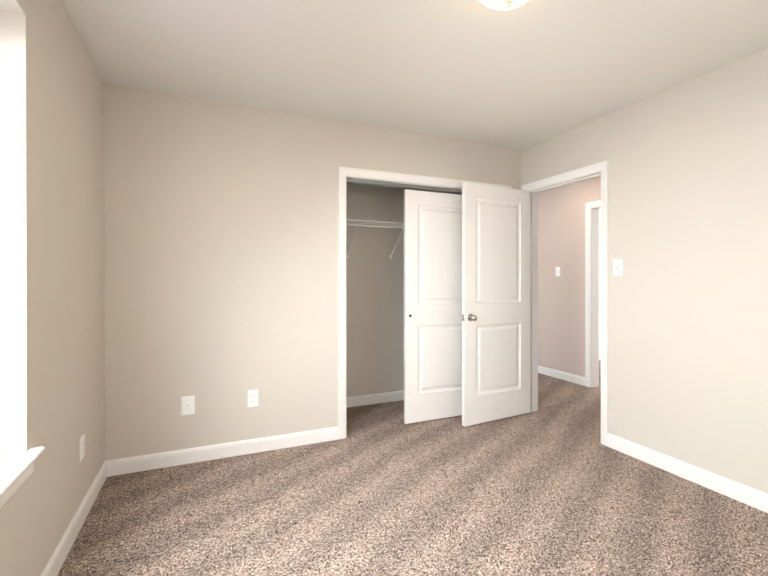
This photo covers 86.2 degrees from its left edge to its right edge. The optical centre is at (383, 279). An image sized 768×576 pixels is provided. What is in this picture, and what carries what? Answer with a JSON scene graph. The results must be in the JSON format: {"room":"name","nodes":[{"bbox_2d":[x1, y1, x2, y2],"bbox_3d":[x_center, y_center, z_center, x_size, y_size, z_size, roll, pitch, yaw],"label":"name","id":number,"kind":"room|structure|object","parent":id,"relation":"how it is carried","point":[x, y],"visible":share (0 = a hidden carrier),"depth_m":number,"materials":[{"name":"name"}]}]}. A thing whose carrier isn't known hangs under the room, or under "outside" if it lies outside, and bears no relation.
{"room":"empty bedroom","nodes":[
{"label":"empty bedroom","id":0,"kind":"room"},
{"bbox_2d":[0,0,104,575],"bbox_3d":[-1.128,0.003,0.895,0.200,2.440,3.520,0,0,-23],"label":"wall","id":1,"kind":"structure","parent":0,"point":[52,290],"depth_m":1.64,"materials":[{"name":"beige paint"}]},
{"bbox_2d":[0,446,44,508],"bbox_3d":[-1.087,0.645,0.980,0.143,0.085,1.050,0,0,-23],"label":"window sill","id":2,"kind":"structure","parent":1,"relation":"attached to","point":[16,470],"depth_m":1.34,"materials":[{"name":"white wood"}]},
{"bbox_2d":[41,462,106,575],"bbox_3d":[-1.051,1.175,0.988,0.014,0.096,3.386,0,0,-23],"label":"baseboard","id":3,"kind":"structure","parent":1,"relation":"attached to","point":[59,555],"depth_m":1.93,"materials":[{"name":"white wood"}]},
{"bbox_2d":[80,434,84,461],"bbox_3d":[-1.528,0.849,2.081,0.008,0.117,0.072,0,0,-23],"label":"duplex electrical outlet","id":4,"kind":"object","parent":1,"relation":"attached to","point":[82,446],"visible":1,"depth_m":2.07,"materials":[{"name":"white plastic"}]},
{"bbox_2d":[104,84,520,460],"bbox_3d":[-0.342,-0.001,3.219,3.490,2.440,0.120,0,0,-23],"label":"wall","id":5,"kind":"structure","parent":0,"point":[221,259],"depth_m":2.83,"materials":[{"name":"beige paint"}]},
{"bbox_2d":[181,396,194,415],"bbox_3d":[-1.303,0.837,2.729,0.080,0.124,0.018,0,0,-23],"label":"outlet","id":6,"kind":"object","parent":5,"relation":"attached to","point":[187,405],"visible":1,"depth_m":2.73,"materials":[{"name":"white plastic"}]},
{"bbox_2d":[105,426,338,476],"bbox_3d":[-0.224,1.171,3.199,3.290,0.096,0.014,0,0,-23],"label":"baseboard","id":7,"kind":"structure","parent":5,"relation":"attached to","point":[127,465],"depth_m":2.80,"materials":[{"name":"white wood"}]},
{"bbox_2d":[248,390,257,406],"bbox_3d":[-0.925,0.837,2.898,0.072,0.117,0.008,0,0,-23],"label":"outlet","id":8,"kind":"object","parent":5,"relation":"attached to","point":[252,398],"visible":1,"depth_m":2.90,"materials":[{"name":"white plastic"}]},
{"bbox_2d":[346,176,461,189],"bbox_3d":[0.385,0.200,3.534,1.561,2.038,0.120,0,0,-23],"label":"door frame","id":9,"kind":"structure","parent":5,"relation":"attached to","point":[371,179],"depth_m":3.37,"materials":[{"name":"white wood"}]},
{"bbox_2d":[346,178,461,194],"bbox_3d":[0.374,-0.788,3.558,1.525,0.026,0.084,0,0,-23],"label":"track","id":10,"kind":"object","parent":5,"relation":"attached to","point":[397,185],"visible":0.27,"depth_m":3.44,"materials":[{"name":"silver metal"}]},
{"bbox_2d":[404,189,461,423],"bbox_3d":[0.525,0.224,3.602,0.765,1.965,0.034,0,0,-23],"label":"sliding door","id":11,"kind":"structure","parent":10,"relation":"hanging from","point":[432,305],"depth_m":3.54,"materials":[{"name":"white wood"}]},
{"bbox_2d":[338,166,510,438],"bbox_3d":[0.412,0.175,3.472,1.659,2.087,0.016,0,0,-23],"label":"trim","id":12,"kind":"structure","parent":5,"relation":"attached to","point":[343,172],"depth_m":3.16,"materials":[{"name":"white wood"}]},
{"bbox_2d":[346,184,403,396],"bbox_3d":[-0.018,-0.002,4.144,2.160,2.440,0.120,0,0,-23],"label":"wall","id":13,"kind":"structure","parent":0,"point":[374,318],"depth_m":4.05,"materials":[{"name":"beige paint"}]},
{"bbox_2d":[346,390,403,407],"bbox_3d":[0.180,1.170,3.839,2.040,0.096,0.600,0,0,-23],"label":"baseboard","id":14,"kind":"structure","parent":13,"relation":"attached to","point":[362,400],"depth_m":4.03,"materials":[{"name":"white wood"}]},
{"bbox_2d":[346,219,403,258],"bbox_3d":[0.122,-0.379,3.972,2.040,0.330,0.305,0,0,-23],"label":"wire shelf rack","id":15,"kind":"object","parent":13,"relation":"attached to","point":[375,224],"visible":0.33,"depth_m":3.81,"materials":[{"name":"white metal"}]},
{"bbox_2d":[57,360,767,575],"bbox_3d":[1.944,1.269,3.366,7.800,0.100,5.610,0,0,-23],"label":"floor","id":16,"kind":"structure","parent":0,"point":[552,486],"depth_m":2.17,"materials":[{"name":"carpet"}]},
{"bbox_2d":[61,0,767,149],"bbox_3d":[1.944,-1.281,3.362,7.800,0.120,5.610,0,0,-23],"label":"ceiling","id":17,"kind":"structure","parent":0,"point":[528,74],"depth_m":2.22,"materials":[{"name":"paint"}]},
{"bbox_2d":[478,0,528,9],"bbox_3d":[0.503,-1.156,1.654,0.280,0.125,0.280,0,0,-23],"label":"flush-mount light","id":18,"kind":"object","parent":17,"relation":"attached to","point":[502,4],"visible":1,"depth_m":1.68,"materials":[{"name":"white glass"}]},
{"bbox_2d":[538,176,600,376],"bbox_3d":[2.830,-0.002,3.682,0.120,2.440,5.490,0,0,-23],"label":"wall","id":19,"kind":"structure","parent":0,"point":[561,297],"depth_m":5.01,"materials":[{"name":"paint"}]},
{"bbox_2d":[556,267,559,275],"bbox_3d":[2.149,-0.104,5.082,0.019,0.117,0.072,0,0,-23],"label":"light switch","id":20,"kind":"object","parent":19,"relation":"attached to","point":[557,271],"visible":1,"depth_m":5.07,"materials":[{"name":"white plastic"}]},
{"bbox_2d":[538,365,584,385],"bbox_3d":[1.997,1.167,5.441,0.014,0.096,1.603,0,0,-23],"label":"baseboard","id":21,"kind":"structure","parent":19,"relation":"attached to","point":[572,378],"depth_m":4.99,"materials":[{"name":"white wood"}]},
{"bbox_2d":[585,200,600,386],"bbox_3d":[2.547,0.169,4.317,0.136,2.097,0.894,0,0,-23],"label":"door frame","id":22,"kind":"structure","parent":19,"relation":"attached to","point":[594,296],"depth_m":4.67,"materials":[{"name":"white wood"}]},
{"bbox_2d":[599,209,600,359],"bbox_3d":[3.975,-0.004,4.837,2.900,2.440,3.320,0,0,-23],"label":"shell","id":23,"kind":"object","parent":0,"point":[599,284],"visible":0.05,"depth_m":6.21,"materials":[{"name":"white wood"}]},
{"bbox_2d":[521,48,767,493],"bbox_3d":[1.871,0.000,2.651,0.120,2.440,4.360,0,0,-23],"label":"wall","id":24,"kind":"structure","parent":0,"point":[688,289],"depth_m":2.50,"materials":[{"name":"beige paint"}]},
{"bbox_2d":[521,160,608,445],"bbox_3d":[1.527,0.170,3.446,0.152,2.097,0.896,0,0,-23],"label":"door frame","id":25,"kind":"structure","parent":24,"relation":"attached to","point":[603,167],"depth_m":3.21,"materials":[{"name":"white wood"}]},
{"bbox_2d":[461,182,529,426],"bbox_3d":[0.990,0.200,3.571,0.777,2.013,0.170,0,0,-28],"label":"entry door","id":26,"kind":"structure","parent":25,"relation":"attached to","point":[495,316],"depth_m":3.54,"materials":[{"name":"white wood"}]},
{"bbox_2d":[613,259,622,275],"bbox_3d":[1.670,-0.090,2.940,0.019,0.117,0.072,0,0,-23],"label":"light switch","id":27,"kind":"object","parent":24,"relation":"attached to","point":[617,267],"visible":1,"depth_m":2.94,"materials":[{"name":"white plastic"}]},
{"bbox_2d":[607,433,767,512],"bbox_3d":[1.955,1.173,2.290,0.014,0.096,3.386,0,0,-23],"label":"baseboard","id":28,"kind":"structure","parent":24,"relation":"attached to","point":[747,495],"depth_m":2.47,"materials":[{"name":"white wood"}]}
]}

